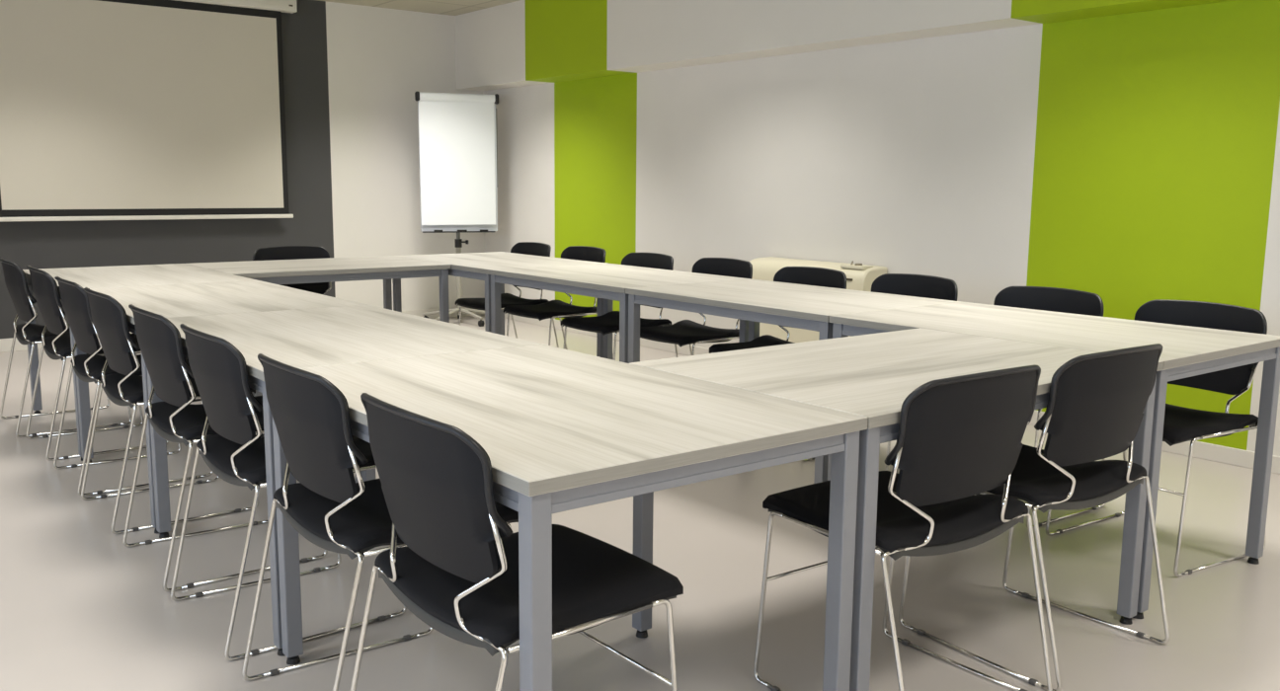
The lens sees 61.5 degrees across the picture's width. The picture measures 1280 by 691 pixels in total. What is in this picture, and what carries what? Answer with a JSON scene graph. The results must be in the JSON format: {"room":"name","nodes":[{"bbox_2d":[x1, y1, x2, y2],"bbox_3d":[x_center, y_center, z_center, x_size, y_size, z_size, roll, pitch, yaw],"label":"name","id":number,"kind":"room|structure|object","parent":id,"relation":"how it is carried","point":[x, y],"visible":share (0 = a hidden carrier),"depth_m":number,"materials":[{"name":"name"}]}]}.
{"room":"conference room","nodes":[
{"label":"conference room","id":0,"kind":"room"},
{"bbox_2d":[0,0,484,338],"bbox_3d":[-4.315,-1.265,7.425,7.323,2.602,0.120,-6,11,-37],"label":"wall","id":1,"kind":"structure","parent":0,"point":[353,74],"depth_m":8.75,"materials":[{"name":"white paint"}]},
{"bbox_2d":[0,0,297,222],"bbox_3d":[-3.568,-1.753,7.770,2.231,1.677,0.143,-6,11,-37],"label":"projection screen","id":2,"kind":"object","parent":1,"relation":"attached to","point":[111,110],"visible":1,"depth_m":7.75,"materials":[{"name":"white fabric"}]},
{"bbox_2d":[0,307,484,352],"bbox_3d":[-4.285,-0.015,7.561,7.323,0.090,0.014,-6,11,-37],"label":"baseboard","id":3,"kind":"structure","parent":1,"relation":"attached to","point":[5,344],"depth_m":9.28,"materials":[{"name":"white"}]},
{"bbox_2d":[318,0,519,15],"bbox_3d":[-0.778,-1.892,2.752,7.563,0.100,11.595,-6,11,-37],"label":"ceiling","id":4,"kind":"structure","parent":0,"point":[441,7],"depth_m":8.67,"materials":[{"name":"paint"}]},
{"bbox_2d":[0,315,1279,690],"bbox_3d":[-0.802,0.779,3.156,7.563,0.100,11.595,-6,11,-37],"label":"floor","id":5,"kind":"structure","parent":0,"point":[82,609],"depth_m":3.15,"materials":[{"name":"grey plastic"}]},
{"bbox_2d":[0,258,131,437],"bbox_3d":[-2.832,-0.025,5.289,0.535,0.815,0.515,-6,11,-37],"label":"chair","id":6,"kind":"object","parent":5,"relation":"on","point":[15,277],"visible":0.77,"depth_m":5.05,"materials":[{"name":"metal"}]},
{"bbox_2d":[25,265,168,461],"bbox_3d":[-2.470,0.040,4.884,0.535,0.815,0.515,-6,11,-37],"label":"chair","id":7,"kind":"object","parent":5,"relation":"on","point":[44,286],"visible":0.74,"depth_m":4.65,"materials":[{"name":"metal"}]},
{"bbox_2d":[53,276,213,496],"bbox_3d":[-2.067,0.121,4.373,0.535,0.815,0.515,-6,11,-37],"label":"chair","id":8,"kind":"object","parent":5,"relation":"on","point":[74,299],"visible":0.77,"depth_m":4.15,"materials":[{"name":"metal"}]},
{"bbox_2d":[22,263,256,461],"bbox_3d":[-2.441,0.025,5.238,0.797,0.740,1.196,-6,11,-37],"label":"conference table","id":9,"kind":"object","parent":5,"relation":"on","point":[173,274],"visible":0.23,"depth_m":5.18,"materials":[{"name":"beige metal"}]},
{"bbox_2d":[80,287,258,534],"bbox_3d":[-1.729,0.189,3.945,0.535,0.815,0.515,-6,11,-37],"label":"chair","id":10,"kind":"object","parent":5,"relation":"on","point":[109,316],"visible":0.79,"depth_m":3.72,"materials":[{"name":"metal"}]},
{"bbox_2d":[73,280,366,534],"bbox_3d":[-1.703,0.173,4.303,0.797,0.740,1.196,-6,11,-37],"label":"conference table","id":11,"kind":"object","parent":5,"relation":"on","point":[228,297],"visible":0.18,"depth_m":4.18,"materials":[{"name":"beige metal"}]},
{"bbox_2d":[122,304,327,592],"bbox_3d":[-1.329,0.269,3.437,0.535,0.815,0.515,-6,11,-37],"label":"chair","id":12,"kind":"object","parent":5,"relation":"on","point":[175,419],"visible":0.74,"depth_m":3.22,"materials":[{"name":"metal"}]},
{"bbox_2d":[170,323,406,660],"bbox_3d":[-0.977,0.340,2.991,0.535,0.815,0.515,-6,11,-37],"label":"chair","id":13,"kind":"object","parent":5,"relation":"on","point":[236,455],"visible":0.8,"depth_m":2.77,"materials":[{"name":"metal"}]},
{"bbox_2d":[252,245,331,294],"bbox_3d":[-1.919,-0.152,6.188,0.515,0.815,0.535,-6,11,-37],"label":"chair","id":14,"kind":"object","parent":5,"relation":"on","point":[280,252],"visible":0.29,"depth_m":6.33,"materials":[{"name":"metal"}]},
{"bbox_2d":[186,255,450,322],"bbox_3d":[-1.775,-0.085,6.003,1.196,0.740,0.797,-6,11,-37],"label":"conference table","id":15,"kind":"object","parent":5,"relation":"on","point":[306,271],"visible":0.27,"depth_m":5.83,"materials":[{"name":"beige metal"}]},
{"bbox_2d":[146,305,541,656],"bbox_3d":[-0.966,0.321,3.368,0.797,0.740,1.196,-6,11,-37],"label":"conference table","id":16,"kind":"object","parent":5,"relation":"on","point":[328,336],"visible":0.39,"depth_m":3.20,"materials":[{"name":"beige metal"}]},
{"bbox_2d":[241,353,519,690],"bbox_3d":[-0.592,0.417,2.503,0.535,0.815,0.515,-6,11,-37],"label":"chair","id":17,"kind":"object","parent":5,"relation":"on","point":[335,513],"visible":0.81,"depth_m":2.30,"materials":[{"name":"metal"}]},
{"bbox_2d":[414,91,498,326],"bbox_3d":[-1.541,-1.135,9.025,0.629,1.914,0.609,5,10,28],"label":"flip chart","id":18,"kind":"object","parent":5,"relation":"on","point":[458,132],"visible":0.85,"depth_m":8.89,"materials":[{"name":"white paper"}]},
{"bbox_2d":[422,229,495,233],"bbox_3d":[-1.501,-0.951,8.943,0.598,0.025,0.046,-2,9,-18],"label":"tray","id":19,"kind":"object","parent":18,"relation":"on","point":[424,230],"depth_m":8.93,"materials":[{"name":"black plastic"}]},
{"bbox_2d":[390,251,605,357],"bbox_3d":[-0.863,-0.145,6.455,0.797,0.740,1.196,-6,11,-37],"label":"conference table","id":20,"kind":"object","parent":5,"relation":"on","point":[475,266],"visible":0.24,"depth_m":6.24,"materials":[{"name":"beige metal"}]},
{"bbox_2d":[455,241,559,347],"bbox_3d":[-0.849,-0.238,6.816,0.535,0.815,0.515,-6,11,-37],"label":"chair","id":21,"kind":"object","parent":5,"relation":"on","point":[525,248],"visible":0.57,"depth_m":6.82,"materials":[{"name":"metal"}]},
{"bbox_2d":[350,393,683,690],"bbox_3d":[-0.242,0.488,2.059,0.535,0.815,0.515,-6,11,-37],"label":"chair","id":22,"kind":"object","parent":5,"relation":"on","point":[456,572],"visible":0.94,"depth_m":1.90,"materials":[{"name":"black plastic"}]},
{"bbox_2d":[503,245,613,360],"bbox_3d":[-0.493,-0.177,6.438,0.535,0.815,0.515,-6,11,-37],"label":"chair","id":23,"kind":"object","parent":5,"relation":"on","point":[551,309],"visible":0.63,"depth_m":6.41,"materials":[{"name":"metal"}]},
{"bbox_2d":[272,344,867,690],"bbox_3d":[-0.229,0.469,2.433,0.797,0.740,1.196,-6,11,-37],"label":"conference table","id":24,"kind":"object","parent":5,"relation":"on","point":[559,430],"visible":0.76,"depth_m":2.15,"materials":[{"name":"beige wood"}]},
{"bbox_2d":[487,263,751,363],"bbox_3d":[-0.126,0.003,5.520,0.797,0.740,1.196,-6,11,-37],"label":"conference table","id":25,"kind":"object","parent":5,"relation":"on","point":[607,281],"visible":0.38,"depth_m":5.33,"materials":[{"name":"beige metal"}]},
{"bbox_2d":[560,252,678,360],"bbox_3d":[-0.111,-0.090,5.880,0.535,0.815,0.515,-6,11,-37],"label":"chair","id":26,"kind":"object","parent":5,"relation":"on","point":[608,323],"visible":0.51,"depth_m":5.85,"materials":[{"name":"metal"}]},
{"bbox_2d":[640,257,752,355],"bbox_3d":[0.275,-0.030,5.512,0.535,0.815,0.515,-6,11,-37],"label":"chair","id":27,"kind":"object","parent":5,"relation":"on","point":[684,332],"visible":0.6,"depth_m":5.49,"materials":[{"name":"metal"}]},
{"bbox_2d":[709,266,846,353],"bbox_3d":[0.640,0.057,4.960,0.535,0.815,0.515,-6,11,-37],"label":"chair","id":28,"kind":"object","parent":5,"relation":"on","point":[808,276],"visible":0.34,"depth_m":5.05,"materials":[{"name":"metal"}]},
{"bbox_2d":[625,279,961,483],"bbox_3d":[0.612,0.151,4.585,0.797,0.740,1.196,-6,11,-37],"label":"conference table","id":29,"kind":"object","parent":5,"relation":"on","point":[755,301],"visible":0.43,"depth_m":4.39,"materials":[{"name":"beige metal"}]},
{"bbox_2d":[749,256,886,342],"bbox_3d":[1.026,-0.145,6.472,0.213,0.768,0.955,-6,11,-37],"label":"heater","id":30,"kind":"object","parent":5,"relation":"on","point":[859,277],"visible":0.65,"depth_m":6.41,"materials":[{"name":"beige metal"}]},
{"bbox_2d":[801,273,958,471],"bbox_3d":[1.034,0.115,4.598,0.535,0.815,0.515,-6,11,-37],"label":"chair","id":31,"kind":"object","parent":5,"relation":"on","point":[909,284],"visible":0.2,"depth_m":4.68,"materials":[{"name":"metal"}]},
{"bbox_2d":[630,327,1163,690],"bbox_3d":[0.683,0.409,2.886,1.196,0.740,0.797,-6,11,-37],"label":"conference table","id":32,"kind":"object","parent":5,"relation":"on","point":[871,376],"visible":0.59,"depth_m":2.77,"materials":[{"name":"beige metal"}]},
{"bbox_2d":[753,364,1052,690],"bbox_3d":[0.609,0.426,2.518,0.515,0.815,0.535,-6,11,-36],"label":"chair","id":33,"kind":"object","parent":5,"relation":"on","point":[959,439],"visible":0.88,"depth_m":2.33,"materials":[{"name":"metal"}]},
{"bbox_2d":[898,343,1169,690],"bbox_3d":[1.045,0.379,2.854,0.515,0.815,0.535,-6,11,-36],"label":"chair","id":34,"kind":"object","parent":5,"relation":"on","point":[1097,401],"visible":0.87,"depth_m":2.65,"materials":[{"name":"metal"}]},
{"bbox_2d":[993,286,1105,528],"bbox_3d":[1.409,0.200,4.058,0.535,0.815,0.515,-6,11,-37],"label":"chair","id":35,"kind":"object","parent":5,"relation":"on","point":[1055,299],"visible":0.23,"depth_m":4.12,"materials":[{"name":"metal"}]},
{"bbox_2d":[827,302,1279,619],"bbox_3d":[1.349,0.299,3.650,0.797,0.740,1.196,-6,11,-37],"label":"conference table","id":36,"kind":"object","parent":5,"relation":"on","point":[1187,351],"visible":0.64,"depth_m":3.41,"materials":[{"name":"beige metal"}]},
{"bbox_2d":[1045,299,1267,577],"bbox_3d":[1.733,0.272,3.599,0.535,0.815,0.515,-5,10,-33],"label":"chair","id":37,"kind":"object","parent":5,"relation":"on","point":[1180,424],"visible":0.43,"depth_m":3.55,"materials":[{"name":"metal"}]},
{"bbox_2d":[482,0,1279,456],"bbox_3d":[2.146,-0.873,5.219,0.120,2.602,11.355,-6,11,-37],"label":"wall","id":38,"kind":"structure","parent":0,"point":[1131,160],"depth_m":5.68,"materials":[{"name":"white paint"}]},
{"bbox_2d":[454,0,1234,91],"bbox_3d":[2.001,-1.837,4.952,0.270,0.617,11.355,-6,11,-37],"label":"ceiling beam","id":39,"kind":"structure","parent":38,"relation":"attached to","point":[521,42],"depth_m":6.88,"materials":[{"name":"white paint"}]},
{"bbox_2d":[504,312,1279,475],"bbox_3d":[2.086,0.383,5.362,0.014,0.075,11.341,-6,11,-37],"label":"baseboard","id":40,"kind":"structure","parent":38,"relation":"attached to","point":[1203,450],"depth_m":4.88,"materials":[{"name":"white"}]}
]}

